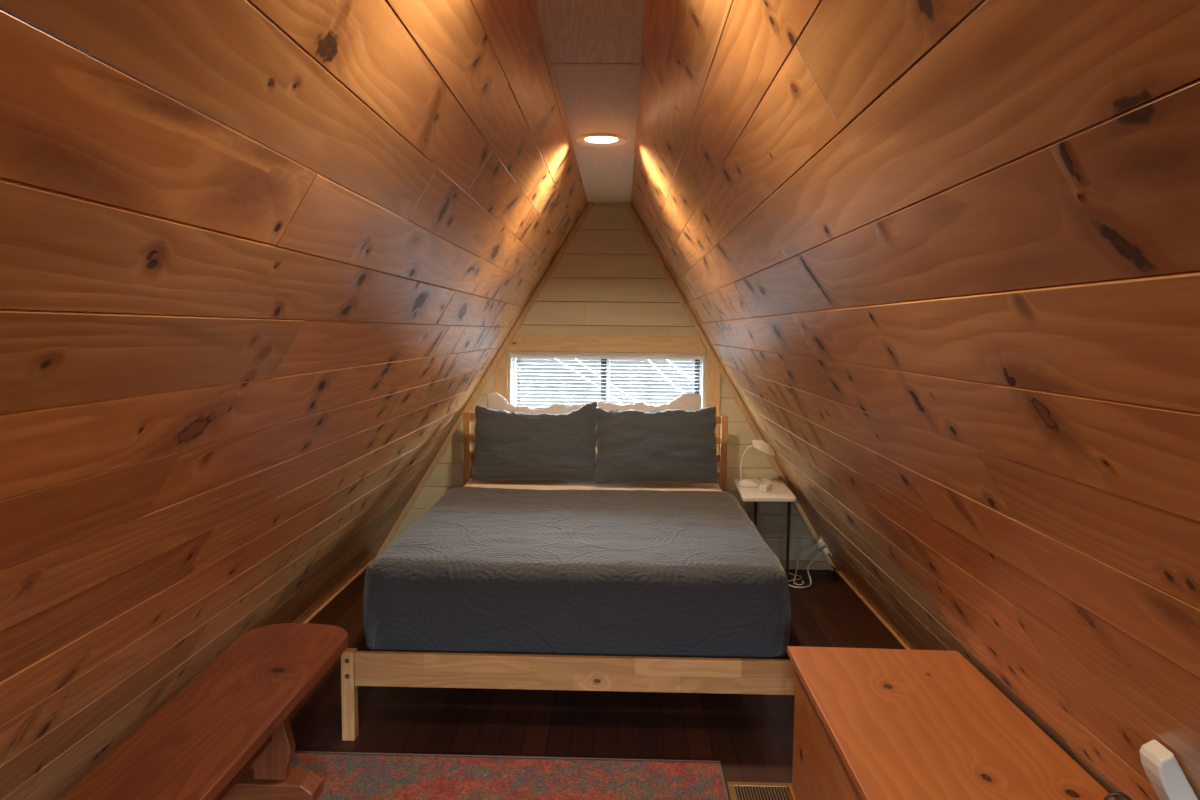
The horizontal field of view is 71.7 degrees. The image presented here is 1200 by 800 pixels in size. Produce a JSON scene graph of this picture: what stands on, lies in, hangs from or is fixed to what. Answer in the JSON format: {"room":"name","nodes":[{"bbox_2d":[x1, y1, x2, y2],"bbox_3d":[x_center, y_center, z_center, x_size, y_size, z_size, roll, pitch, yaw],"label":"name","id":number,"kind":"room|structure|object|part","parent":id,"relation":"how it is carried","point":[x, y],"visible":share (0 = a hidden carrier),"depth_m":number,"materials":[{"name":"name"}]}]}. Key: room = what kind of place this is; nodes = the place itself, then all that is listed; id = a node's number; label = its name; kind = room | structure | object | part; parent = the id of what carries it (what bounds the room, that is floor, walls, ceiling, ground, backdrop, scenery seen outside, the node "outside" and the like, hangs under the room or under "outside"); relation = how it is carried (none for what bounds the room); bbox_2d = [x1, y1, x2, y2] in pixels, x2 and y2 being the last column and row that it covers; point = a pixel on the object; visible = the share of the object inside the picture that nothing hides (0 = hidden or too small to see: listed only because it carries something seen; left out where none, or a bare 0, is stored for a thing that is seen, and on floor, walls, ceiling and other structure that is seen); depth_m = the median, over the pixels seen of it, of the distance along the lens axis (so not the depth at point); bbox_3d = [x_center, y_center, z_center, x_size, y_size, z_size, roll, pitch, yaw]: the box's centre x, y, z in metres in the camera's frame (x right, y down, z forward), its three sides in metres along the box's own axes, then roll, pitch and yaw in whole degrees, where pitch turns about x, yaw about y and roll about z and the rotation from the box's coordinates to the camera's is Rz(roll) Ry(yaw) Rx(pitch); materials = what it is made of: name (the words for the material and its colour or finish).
{"room":"attic bedroom","nodes":[
{"label":"attic bedroom","id":0,"kind":"room"},
{"bbox_2d":[0,0,587,799],"bbox_3d":[-0.866,0.166,1.823,1.458,2.386,6.760,1,5,1],"label":"wall","id":1,"kind":"structure","parent":0,"point":[261,261],"depth_m":1.50,"materials":[{"name":"brown wood"}]},
{"bbox_2d":[303,556,377,622],"bbox_3d":[-1.487,1.264,1.921,0.045,0.045,6.520,1,5,1],"label":"baseboard","id":2,"kind":"structure","parent":1,"relation":"attached to","point":[362,571],"depth_m":4.45,"materials":[{"name":"brown wood"}]},
{"bbox_2d":[556,63,635,65],"bbox_3d":[-0.012,-0.975,2.399,0.230,0.015,0.020,1,5,1],"label":"trim","id":3,"kind":"structure","parent":1,"relation":"attached to","point":[557,64],"depth_m":2.39,"materials":[{"name":"brown wood"}]},
{"bbox_2d":[534,0,644,202],"bbox_3d":[-0.030,-0.959,1.708,0.370,0.090,6.760,1,5,1],"label":"ceiling","id":4,"kind":"structure","parent":0,"point":[594,99],"depth_m":2.52,"materials":[{"name":"brown wood"}]},
{"bbox_2d":[576,133,626,146],"bbox_3d":[0.006,-1.043,3.334,0.203,0.011,0.203,1,5,1],"label":"recessed light","id":5,"kind":"object","parent":4,"relation":"in","point":[593,139],"visible":1,"depth_m":3.33,"materials":[{"name":"white plastic"}]},
{"bbox_2d":[289,569,901,799],"bbox_3d":[-0.068,1.342,1.900,3.300,0.080,6.760,1,5,1],"label":"floor","id":6,"kind":"structure","parent":0,"point":[750,735],"depth_m":3.14,"materials":[{"name":"brown wood"}]},
{"bbox_2d":[248,751,728,799],"bbox_3d":[-0.416,1.309,1.705,1.587,0.010,2.263,1,5,1],"label":"area rug","id":7,"kind":"object","parent":6,"relation":"on","point":[345,775],"visible":0.84,"depth_m":2.69,"materials":[{"name":"red fabric"}]},
{"bbox_2d":[59,623,347,799],"bbox_3d":[-1.023,1.041,2.142,0.360,0.438,1.442,1,5,1],"label":"bench","id":8,"kind":"object","parent":7,"relation":"on","point":[232,717],"visible":1,"depth_m":2.22,"materials":[{"name":"brown wood"}]},
{"bbox_3d":[-1.010,0.993,2.549,0.160,0.341,0.042,1,5,1],"label":"leg","id":9,"kind":"part","parent":8,"relation":"part of","materials":[{"name":"brown wood"}]},
{"bbox_2d":[341,412,794,740],"bbox_3d":[-0.060,0.648,3.925,1.644,0.966,2.101,1,5,1],"label":"double bed","id":10,"kind":"object","parent":6,"relation":"on","point":[774,675],"visible":0.41,"depth_m":2.91,"materials":[{"name":"brown wood"}]},
{"bbox_3d":[-0.889,1.045,2.948,0.046,0.322,0.046,1,5,1],"label":"post","id":11,"kind":"part","parent":10,"relation":"part of","materials":[{"name":"brown wood"}]},
{"bbox_3d":[-0.794,0.554,4.968,0.038,0.966,0.046,1,5,1],"label":"post","id":12,"kind":"part","parent":10,"relation":"part of","materials":[{"name":"brown wood"}]},
{"bbox_3d":[-0.089,0.958,2.915,1.551,0.120,0.024,1,5,1],"label":"foot rail","id":13,"kind":"part","parent":10,"relation":"part of","materials":[{"name":"brown wood"}]},
{"bbox_2d":[398,651,753,658],"bbox_3d":[-0.065,0.701,3.946,1.390,0.295,1.925,1,5,1],"label":"mattress","id":14,"kind":"object","parent":10,"relation":"on","point":[398,651],"visible":0.02,"depth_m":2.99,"materials":[{"name":"white fabric"}]},
{"bbox_2d":[362,486,790,657],"bbox_3d":[-0.072,0.692,3.670,1.588,0.333,1.478,1,5,1],"label":"quilt","id":15,"kind":"object","parent":14,"relation":"on","point":[482,570],"visible":0.98,"depth_m":2.97,"materials":[{"name":"grey fabric"}]},
{"bbox_2d":[464,479,721,490],"bbox_3d":[-0.047,0.594,4.595,1.480,0.243,0.654,1,5,1],"label":"sheet","id":16,"kind":"object","parent":14,"relation":"on","point":[508,484],"visible":0.3,"depth_m":4.60,"materials":[{"name":"white fabric"}]},
{"bbox_2d":[471,402,597,480],"bbox_3d":[-0.363,0.228,4.639,0.695,0.427,0.227,1,5,0],"label":"pillow","id":17,"kind":"object","parent":16,"relation":"on","point":[514,445],"visible":0.99,"depth_m":4.57,"materials":[{"name":"grey fabric"}]},
{"bbox_2d":[487,392,593,414],"bbox_3d":[-0.351,0.202,4.828,0.633,0.483,0.131,1,5,2],"label":"pillow","id":18,"kind":"object","parent":16,"relation":"on","point":[495,401],"visible":0.14,"depth_m":4.83,"materials":[{"name":"white fabric"}]},
{"bbox_2d":[598,393,701,411],"bbox_3d":[0.285,0.204,4.813,0.604,0.488,0.134,1,5,3],"label":"pillow","id":19,"kind":"object","parent":16,"relation":"on","point":[687,401],"visible":0.15,"depth_m":4.81,"materials":[{"name":"white fabric"}]},
{"bbox_2d":[595,406,717,483],"bbox_3d":[0.308,0.245,4.582,0.686,0.424,0.236,1,5,6],"label":"pillow","id":20,"kind":"object","parent":16,"relation":"on","point":[677,445],"visible":1,"depth_m":4.51,"materials":[{"name":"grey fabric"}]},
{"bbox_3d":[0.729,0.573,4.929,0.038,0.966,0.046,1,5,1],"label":"post","id":21,"kind":"part","parent":10,"relation":"part of","materials":[{"name":"brown wood"}]},
{"bbox_2d":[727,782,791,799],"bbox_3d":[0.534,1.245,2.616,0.250,0.006,0.140,1,5,1],"label":"floor vent","id":22,"kind":"object","parent":6,"relation":"in","point":[737,790],"visible":0.77,"depth_m":2.64,"materials":[{"name":"brown metal"}]},
{"bbox_2d":[734,479,795,580],"bbox_3d":[0.936,0.787,4.792,0.315,0.565,0.574,1,5,1],"label":"nightstand","id":23,"kind":"object","parent":6,"relation":"on","point":[779,492],"visible":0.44,"depth_m":4.56,"materials":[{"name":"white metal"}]},
{"bbox_3d":[0.849,0.808,4.562,0.017,0.526,0.017,1,5,1],"label":"leg","id":24,"kind":"part","parent":23,"relation":"part of","materials":[{"name":"black metal"}]},
{"bbox_2d":[738,440,775,486],"bbox_3d":[0.909,0.365,4.804,0.211,0.273,0.112,1,5,1],"label":"desk lamp","id":25,"kind":"object","parent":23,"relation":"on","point":[761,445],"visible":0.98,"depth_m":4.78,"materials":[{"name":"white plastic"}]},
{"bbox_3d":[0.948,0.277,4.796,0.135,0.096,0.112,1,5,1],"label":"lamp shade","id":26,"kind":"part","parent":25,"relation":"part of","materials":[{"name":"white plastic"}]},
{"bbox_2d":[759,483,771,491],"bbox_3d":[0.936,0.495,4.693,0.044,0.034,0.102,3,5,29],"label":"box","id":27,"kind":"object","parent":23,"relation":"on","point":[765,487],"visible":1,"depth_m":4.66,"materials":[{"name":"white plastic"}]},
{"bbox_3d":[1.032,0.811,4.557,0.017,0.526,0.017,1,5,1],"label":"leg","id":28,"kind":"part","parent":23,"relation":"part of","materials":[{"name":"black metal"}]},
{"bbox_2d":[757,477,819,587],"bbox_3d":[1.073,0.772,4.900,0.413,0.575,0.232,5,6,40],"label":"cable","id":29,"kind":"object","parent":6,"relation":"on","point":[758,477],"visible":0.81,"depth_m":4.87,"materials":[{"name":"white plastic"}]},
{"bbox_2d":[793,547,813,584],"bbox_3d":[1.172,0.957,4.822,0.076,0.197,0.172,4,6,39],"label":"cable","id":30,"kind":"object","parent":6,"relation":"on","point":[813,547],"visible":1,"depth_m":4.85,"materials":[{"name":"white plastic"}]},
{"bbox_2d":[787,646,1115,799],"bbox_3d":[0.817,1.050,2.017,0.521,0.500,1.087,1,5,1],"label":"chest","id":31,"kind":"object","parent":6,"relation":"on","point":[870,723],"visible":1,"depth_m":2.04,"materials":[{"name":"orange wood"}]},
{"bbox_3d":[0.585,1.044,2.022,0.018,0.448,1.017,1,5,1],"label":"panel","id":32,"kind":"part","parent":31,"relation":"part of","materials":[{"name":"orange wood"}]},
{"bbox_2d":[1103,792,1130,799],"bbox_3d":[0.965,0.788,1.514,0.110,0.108,0.108,-1,5,-18],"label":"power adapter","id":33,"kind":"object","parent":31,"relation":"on","point":[1110,795],"visible":1,"depth_m":1.55,"materials":[{"name":"black plastic"}]},
{"bbox_2d":[376,202,832,569],"bbox_3d":[0.032,-0.087,5.131,3.300,2.394,0.121,1,5,1],"label":"wall","id":34,"kind":"structure","parent":0,"point":[601,264],"depth_m":5.04,"materials":[{"name":"beige wood"}]},
{"bbox_2d":[377,202,594,555],"bbox_3d":[-0.726,-0.084,5.080,1.368,2.221,0.020,1,5,1],"label":"trim","id":35,"kind":"structure","parent":34,"relation":"attached to","point":[568,241],"depth_m":5.06,"materials":[{"name":"brown wood"}]},
{"bbox_2d":[494,335,720,454],"bbox_3d":[0.043,-0.033,5.118,1.375,0.728,0.145,1,5,1],"label":"window","id":36,"kind":"structure","parent":34,"relation":"in","point":[564,344],"depth_m":5.04,"materials":[{"name":"brown wood"}]},
{"bbox_3d":[-0.605,0.014,5.086,0.081,0.626,0.018,1,5,1],"label":"casing","id":37,"kind":"part","parent":36,"relation":"part of","materials":[{"name":"brown wood"}]},
{"bbox_3d":[0.041,-0.342,5.039,1.224,0.100,0.018,1,5,1],"label":"head casing","id":38,"kind":"part","parent":36,"relation":"part of","materials":[{"name":"brown wood"}]},
{"bbox_2d":[512,353,701,407],"bbox_3d":[0.039,-0.032,5.100,1.166,0.498,0.039,1,5,1],"label":"window blind","id":39,"kind":"object","parent":36,"relation":"attached to","point":[514,355],"visible":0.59,"depth_m":5.08,"materials":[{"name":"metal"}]},
{"bbox_3d":[0.042,-0.267,5.086,1.166,0.026,0.028,1,5,1],"label":"head rail","id":40,"kind":"part","parent":39,"relation":"part of","materials":[{"name":"white plastic"}]},
{"bbox_3d":[0.041,-0.036,5.168,1.173,0.501,0.035,1,5,1],"label":"frame","id":41,"kind":"part","parent":36,"relation":"part of","materials":[{"name":"white plastic"}]},
{"bbox_3d":[0.049,-0.036,5.168,0.019,0.467,0.025,1,5,1],"label":"sash","id":42,"kind":"part","parent":36,"relation":"part of","materials":[{"name":"white plastic"}]},
{"bbox_3d":[0.309,-0.033,5.161,0.610,0.467,0.029,1,5,1],"label":"sash","id":43,"kind":"part","parent":36,"relation":"part of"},
{"bbox_3d":[0.685,0.030,5.053,0.088,0.626,0.018,1,5,1],"label":"casing","id":44,"kind":"part","parent":36,"relation":"part of","materials":[{"name":"brown wood"}]},
{"bbox_2d":[624,202,833,570],"bbox_3d":[0.799,-0.066,5.041,1.335,2.221,0.020,1,5,1],"label":"trim","id":45,"kind":"structure","parent":34,"relation":"attached to","point":[628,205],"depth_m":5.02,"materials":[{"name":"brown wood"}]},
{"bbox_2d":[780,561,823,569],"bbox_3d":[0.018,1.006,5.154,2.730,0.049,0.014,1,5,1],"label":"baseboard","id":46,"kind":"structure","parent":34,"relation":"attached to","point":[802,565],"depth_m":5.12,"materials":[{"name":"brown wood"}]},
{"bbox_2d":[631,0,1199,799],"bbox_3d":[0.767,0.186,1.782,1.423,2.386,6.760,1,5,1],"label":"wall","id":47,"kind":"structure","parent":0,"point":[942,257],"depth_m":1.23,"materials":[{"name":"brown wood"}]},
{"bbox_2d":[819,536,831,555],"bbox_3d":[1.320,0.852,4.854,0.061,0.101,0.072,1,5,1],"label":"wall outlet","id":48,"kind":"object","parent":47,"relation":"attached to","point":[819,536],"visible":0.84,"depth_m":4.82,"materials":[{"name":"white plastic"}]},
{"bbox_2d":[814,539,824,547],"bbox_3d":[1.282,0.839,4.854,0.058,0.049,0.042,1,5,1],"label":"plug","id":49,"kind":"object","parent":48,"relation":"attached to","point":[819,543],"visible":1,"depth_m":4.83,"materials":[{"name":"white plastic"}]},
{"bbox_2d":[820,547,828,554],"bbox_3d":[1.314,0.882,4.857,0.048,0.043,0.032,1,5,1],"label":"plug","id":50,"kind":"object","parent":48,"relation":"attached to","point":[825,551],"visible":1,"depth_m":4.84,"materials":[{"name":"white plastic"}]},
{"bbox_2d":[830,564,910,649],"bbox_3d":[1.349,1.298,1.849,0.045,0.045,6.520,1,5,1],"label":"baseboard","id":51,"kind":"structure","parent":47,"relation":"attached to","point":[851,587],"depth_m":4.28,"materials":[{"name":"brown wood"}]},
{"bbox_2d":[1140,739,1197,799],"bbox_3d":[0.961,0.700,1.323,0.189,0.304,0.052,1,5,1],"label":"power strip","id":52,"kind":"object","parent":47,"relation":"attached to","point":[1161,767],"visible":1,"depth_m":1.29,"materials":[{"name":"white plastic"}]},
{"label":"outside","id":53,"kind":"structure","parent":0,"visible":0},
{"bbox_2d":[553,358,693,405],"bbox_3d":[1.341,0.408,9.654,4.407,6.530,0.726,1,5,1],"label":"bare tree","id":54,"kind":"object","parent":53,"point":[670,364],"visible":0.06,"depth_m":9.65,"materials":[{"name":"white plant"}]}
]}

